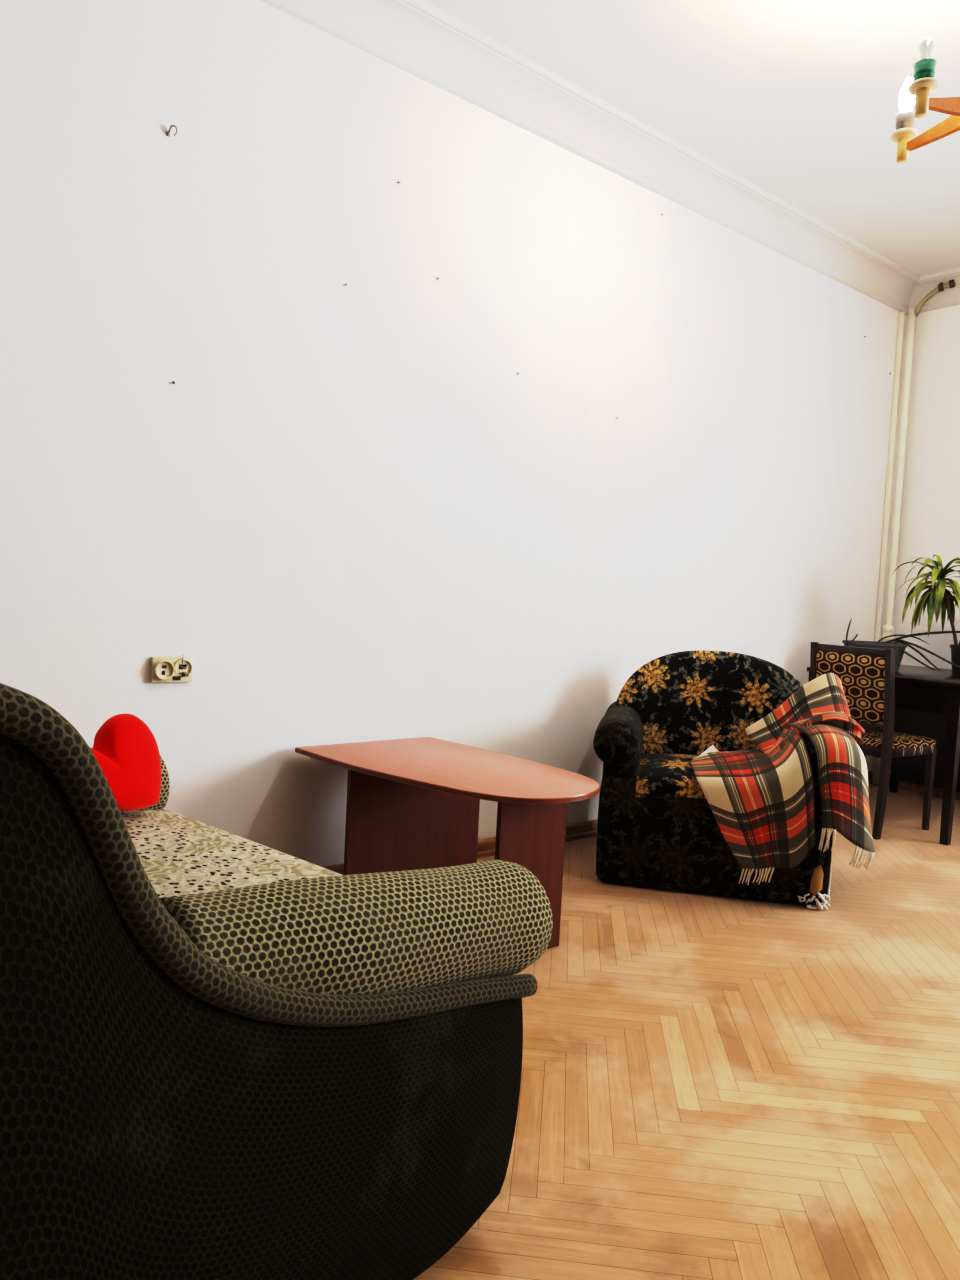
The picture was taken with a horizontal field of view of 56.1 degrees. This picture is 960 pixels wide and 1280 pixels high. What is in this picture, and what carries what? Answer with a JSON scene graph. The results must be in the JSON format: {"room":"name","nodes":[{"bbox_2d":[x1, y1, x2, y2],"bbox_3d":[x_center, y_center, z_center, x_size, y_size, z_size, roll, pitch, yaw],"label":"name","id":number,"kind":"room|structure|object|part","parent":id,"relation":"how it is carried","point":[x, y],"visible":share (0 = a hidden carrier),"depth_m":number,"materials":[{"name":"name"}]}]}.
{"room":"living room","nodes":[
{"label":"living room","id":0,"kind":"room"},
{"bbox_2d":[0,0,906,866],"bbox_3d":[-0.140,-0.635,3.376,6.880,2.975,0.120,0,4,-39],"label":"wall","id":1,"kind":"structure","parent":0,"point":[351,507],"depth_m":3.07,"materials":[{"name":"paint"}]},
{"bbox_2d":[150,654,192,682],"bbox_3d":[-0.926,0.086,2.711,0.124,0.085,0.031,0,4,-39],"label":"wall socket","id":2,"kind":"object","parent":1,"relation":"attached to","point":[164,669],"visible":1,"depth_m":2.70,"materials":[{"name":"plastic"}]},
{"bbox_2d":[165,124,177,136],"bbox_3d":[-0.889,-1.467,2.593,0.036,0.029,0.019,4,3,14],"label":"wall hook","id":3,"kind":"object","parent":1,"relation":"attached to","point":[167,133],"visible":1,"depth_m":2.59,"materials":[{"name":"metal"}]},
{"bbox_2d":[260,0,919,314],"bbox_3d":[0.008,-2.025,3.203,6.640,0.172,0.124,0,4,-39],"label":"trim","id":4,"kind":"structure","parent":1,"relation":"attached to","point":[419,38],"depth_m":3.55,"materials":[{"name":"paint"}]},
{"bbox_2d":[323,771,872,874],"bbox_3d":[-0.167,0.820,3.400,6.640,0.066,0.030,0,4,-39],"label":"baseboard","id":5,"kind":"structure","parent":1,"relation":"attached to","point":[585,829],"depth_m":3.84,"materials":[{"name":"brown wood"}]},
{"bbox_2d":[865,311,904,770],"bbox_3d":[2.410,-0.569,5.359,0.024,2.720,0.030,0,4,-39],"label":"duct","id":6,"kind":"object","parent":1,"relation":"attached to","point":[901,323],"visible":0.78,"depth_m":5.33,"materials":[{"name":"beige metal"}]},
{"bbox_2d":[413,783,959,1279],"bbox_3d":[1.262,1.086,1.642,6.880,0.120,4.828,0,4,-39],"label":"floor","id":7,"kind":"structure","parent":0,"point":[713,1086],"depth_m":1.98,"materials":[{"name":"brown wood"}]},
{"bbox_2d":[0,683,552,1279],"bbox_3d":[-0.736,0.449,1.600,1.465,0.951,1.058,6,4,42],"label":"sofa","id":8,"kind":"object","parent":7,"relation":"on","point":[224,1055],"visible":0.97,"depth_m":1.06,"materials":[{"name":"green fabric"}]},
{"bbox_2d":[91,714,160,811],"bbox_3d":[-0.872,0.292,2.111,0.124,0.235,0.256,6,4,42],"label":"cushion","id":9,"kind":"object","parent":8,"relation":"on","point":[125,748],"visible":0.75,"depth_m":2.10,"materials":[{"name":"red fabric"}]},
{"bbox_3d":[-1.069,0.514,2.148,0.201,0.566,0.658,5,4,37],"label":"armrest","id":10,"kind":"part","parent":8,"relation":"part of","materials":[{"name":"fabric"}]},
{"bbox_3d":[-0.946,0.435,1.364,1.385,0.863,0.426,6,4,42],"label":"backrest","id":11,"kind":"part","parent":8,"relation":"part of","materials":[{"name":"fabric"}]},
{"bbox_2d":[121,810,341,897],"bbox_3d":[-0.610,0.571,1.754,1.081,0.233,0.662,6,4,42],"label":"seat cushion","id":12,"kind":"object","parent":8,"relation":"on","point":[179,854],"depth_m":1.88,"materials":[{"name":"beige fabric"}]},
{"bbox_3d":[-0.167,0.605,1.340,0.658,0.566,0.201,0,4,-44],"label":"armrest","id":13,"kind":"part","parent":8,"relation":"part of","materials":[{"name":"fabric"}]},
{"bbox_2d":[295,737,599,948],"bbox_3d":[-0.097,0.639,2.806,0.590,0.498,0.946,0,4,-39],"label":"coffee table","id":14,"kind":"object","parent":7,"relation":"on","point":[412,803],"visible":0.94,"depth_m":2.80,"materials":[{"name":"brown wood"}]},
{"bbox_3d":[-0.212,0.634,2.941,0.520,0.480,0.018,0,4,-39],"label":"leg panel","id":15,"kind":"part","parent":14,"relation":"part of","materials":[{"name":"brown wood"}]},
{"bbox_3d":[0.143,0.672,2.597,0.257,0.480,0.018,0,4,-39],"label":"leg panel","id":16,"kind":"part","parent":14,"relation":"part of","materials":[{"name":"brown wood"}]},
{"bbox_2d":[593,650,832,909],"bbox_3d":[0.910,0.477,3.522,0.896,0.843,0.761,4,3,11],"label":"armchair","id":17,"kind":"object","parent":7,"relation":"on","point":[657,826],"visible":0.72,"depth_m":3.25,"materials":[{"name":"fabric"}]},
{"bbox_3d":[0.547,0.415,3.537,0.173,0.291,0.652,4,3,11],"label":"armrest","id":18,"kind":"part","parent":17,"relation":"part of","materials":[{"name":"black fabric"}]},
{"bbox_2d":[635,753,705,798],"bbox_3d":[0.882,0.522,3.432,0.550,0.119,0.530,4,3,11],"label":"seat cushion","id":19,"kind":"object","parent":17,"relation":"on","point":[657,775],"depth_m":3.24,"materials":[{"name":"black fabric"}]},
{"bbox_3d":[0.959,0.419,3.725,0.810,0.745,0.338,4,3,11],"label":"backrest","id":20,"kind":"part","parent":17,"relation":"part of","materials":[{"name":"black fabric"}]},
{"bbox_2d":[691,673,874,884],"bbox_3d":[1.103,0.486,3.322,0.637,0.727,0.549,4,3,11],"label":"blanket","id":21,"kind":"object","parent":17,"relation":"on","point":[761,799],"visible":1,"depth_m":3.12,"materials":[{"name":"fabric"}]},
{"bbox_3d":[1.248,0.459,3.396,0.186,0.291,0.652,4,3,11],"label":"armrest","id":22,"kind":"part","parent":17,"relation":"part of","materials":[{"name":"black fabric"}]},
{"bbox_2d":[810,642,936,839],"bbox_3d":[1.914,0.465,4.397,0.449,0.875,0.437,1,4,-31],"label":"dining chair","id":23,"kind":"object","parent":7,"relation":"on","point":[867,678],"visible":0.76,"depth_m":4.20,"materials":[{"name":"black fabric"}]},
{"bbox_3d":[1.647,0.447,4.475,0.070,0.875,0.027,1,4,-31],"label":"leg","id":24,"kind":"part","parent":23,"relation":"part of","materials":[{"name":"brown wood"}]},
{"bbox_3d":[1.760,0.049,4.268,0.026,0.036,0.410,1,4,-31],"label":"rail","id":25,"kind":"part","parent":23,"relation":"part of","materials":[{"name":"brown wood"}]},
{"bbox_3d":[1.762,0.223,4.284,0.063,0.316,0.376,1,4,-31],"label":"panel","id":26,"kind":"part","parent":23,"relation":"part of","materials":[{"name":"fabric"}]},
{"bbox_3d":[1.767,0.395,4.302,0.022,0.032,0.390,1,4,-31],"label":"rail","id":27,"kind":"part","parent":23,"relation":"part of","materials":[{"name":"brown wood"}]},
{"bbox_3d":[1.859,0.478,4.125,0.070,0.875,0.027,1,4,-31],"label":"leg","id":28,"kind":"part","parent":23,"relation":"part of","materials":[{"name":"brown wood"}]},
{"bbox_3d":[1.921,0.511,4.405,0.400,0.045,0.400,1,4,-31],"label":"seat frame","id":29,"kind":"part","parent":23,"relation":"part of","materials":[{"name":"brown wood"}]},
{"bbox_3d":[1.932,0.469,4.408,0.408,0.041,0.418,1,4,-31],"label":"seat","id":30,"kind":"part","parent":23,"relation":"part of","materials":[{"name":"fabric"}]},
{"bbox_3d":[2.167,0.719,4.349,0.032,0.400,0.032,1,4,-31],"label":"leg","id":31,"kind":"part","parent":23,"relation":"part of","materials":[{"name":"brown wood"}]},
{"bbox_2d":[807,664,959,845],"bbox_3d":[2.280,0.538,4.645,0.995,0.740,0.765,0,4,-39],"label":"desk","id":32,"kind":"object","parent":7,"relation":"on","point":[927,700],"visible":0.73,"depth_m":4.26,"materials":[{"name":"black wood"}]},
{"bbox_3d":[2.419,0.523,5.206,0.052,0.720,0.052,0,4,-39],"label":"leg","id":33,"kind":"part","parent":32,"relation":"part of","materials":[{"name":"black wood"}]},
{"bbox_2d":[842,618,959,670],"bbox_3d":[2.248,0.036,4.614,0.725,0.260,0.248,4,3,20],"label":"snake plant","id":34,"kind":"object","parent":32,"relation":"on","point":[899,648],"visible":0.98,"depth_m":4.61,"materials":[{"name":"green plant"}]},
{"bbox_3d":[2.050,0.081,4.688,0.268,0.142,0.162,3,3,-1],"label":"planter","id":35,"kind":"part","parent":34,"relation":"part of","materials":[{"name":"grey plastic"}]},
{"bbox_2d":[890,554,959,674],"bbox_3d":[2.346,-0.133,4.585,0.423,0.611,0.466,0,4,-39],"label":"dracaena plant","id":36,"kind":"object","parent":32,"relation":"on","point":[937,598],"visible":0.99,"depth_m":4.55,"materials":[{"name":"green plant"}]},
{"bbox_3d":[2.386,-0.115,4.578,0.128,0.344,0.018,3,3,-3],"label":"stem","id":37,"kind":"part","parent":36,"relation":"part of","materials":[{"name":"brown plant"}]},
{"bbox_3d":[2.493,0.104,4.604,0.170,0.151,0.170,0,4,-39],"label":"pot","id":38,"kind":"part","parent":36,"relation":"part of","materials":[{"name":"brown plastic"}]},
{"bbox_3d":[2.621,0.510,4.919,0.016,0.640,0.645,0,4,-39],"label":"panel","id":39,"kind":"part","parent":32,"relation":"part of","materials":[{"name":"black wood"}]},
{"bbox_3d":[2.139,0.572,4.085,0.052,0.720,0.052,0,4,-39],"label":"leg","id":40,"kind":"part","parent":32,"relation":"part of","materials":[{"name":"black wood"}]},
{"bbox_2d":[872,280,955,784],"bbox_3d":[2.529,-0.591,5.269,0.261,2.946,0.072,6,4,43],"label":"pipe","id":41,"kind":"object","parent":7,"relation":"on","point":[887,629],"visible":0.82,"depth_m":5.30,"materials":[{"name":"beige metal"}]},
{"bbox_2d":[426,0,959,275],"bbox_3d":[1.420,-2.001,1.469,6.880,0.120,4.828,0,4,-39],"label":"ceiling","id":42,"kind":"structure","parent":0,"point":[798,99],"depth_m":3.33,"materials":[{"name":"paint"}]},
{"bbox_2d":[890,39,959,163],"bbox_3d":[1.306,-1.643,2.334,0.467,0.698,0.447,0,4,-39],"label":"chandelier","id":43,"kind":"object","parent":42,"relation":"hanging from","point":[907,139],"visible":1,"depth_m":2.38,"materials":[{"name":"brown wood"}]},
{"bbox_2d":[895,110,914,130],"bbox_3d":[1.177,-1.429,2.492,0.054,0.052,0.054,0,4,-39],"label":"socket","id":44,"kind":"object","parent":43,"relation":"attached to","point":[904,120],"depth_m":2.47,"materials":[{"name":"grey metal"}]},
{"bbox_3d":[1.181,-1.504,2.488,0.040,0.103,0.040,0,4,-39],"label":"lit bulb","id":45,"kind":"part","parent":43,"relation":"part of","materials":[{"name":"white glass"}]},
{"bbox_2d":[913,58,936,80],"bbox_3d":[1.114,-1.419,2.257,0.054,0.052,0.054,0,4,-39],"label":"socket","id":46,"kind":"object","parent":43,"relation":"attached to","point":[924,69],"depth_m":2.24,"materials":[{"name":"green plastic"}]},
{"bbox_3d":[1.117,-1.470,2.254,0.033,0.056,0.033,0,4,-39],"label":"unlit bulb","id":47,"kind":"part","parent":43,"relation":"part of","materials":[{"name":"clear glass"}]},
{"bbox_3d":[1.230,-1.377,2.426,0.016,0.063,0.178,0,4,-39],"label":"arm","id":48,"kind":"part","parent":43,"relation":"part of","materials":[{"name":"brown wood"}]},
{"bbox_3d":[1.194,-1.372,2.292,0.177,0.063,0.016,2,3,-21],"label":"arm","id":49,"kind":"part","parent":43,"relation":"part of","materials":[{"name":"brown wood"}]},
{"bbox_2d":[872,305,959,770],"bbox_3d":[4.013,-0.443,3.730,0.250,2.975,4.588,0,4,-39],"label":"wall","id":50,"kind":"structure","parent":0,"point":[930,507],"depth_m":5.24,"materials":[{"name":"paint"}]},
{"bbox_2d":[889,778,959,800],"bbox_3d":[3.830,1.007,3.723,0.030,0.066,4.588,0,4,-39],"label":"baseboard","id":51,"kind":"structure","parent":50,"relation":"attached to","point":[902,784],"depth_m":5.26,"materials":[{"name":"brown wood"}]},
{"bbox_2d":[908,267,959,312],"bbox_3d":[3.939,-1.842,3.534,0.124,0.172,4.588,0,4,-39],"label":"trim","id":52,"kind":"structure","parent":50,"relation":"attached to","point":[949,297],"depth_m":5.17,"materials":[{"name":"paint"}]}
]}

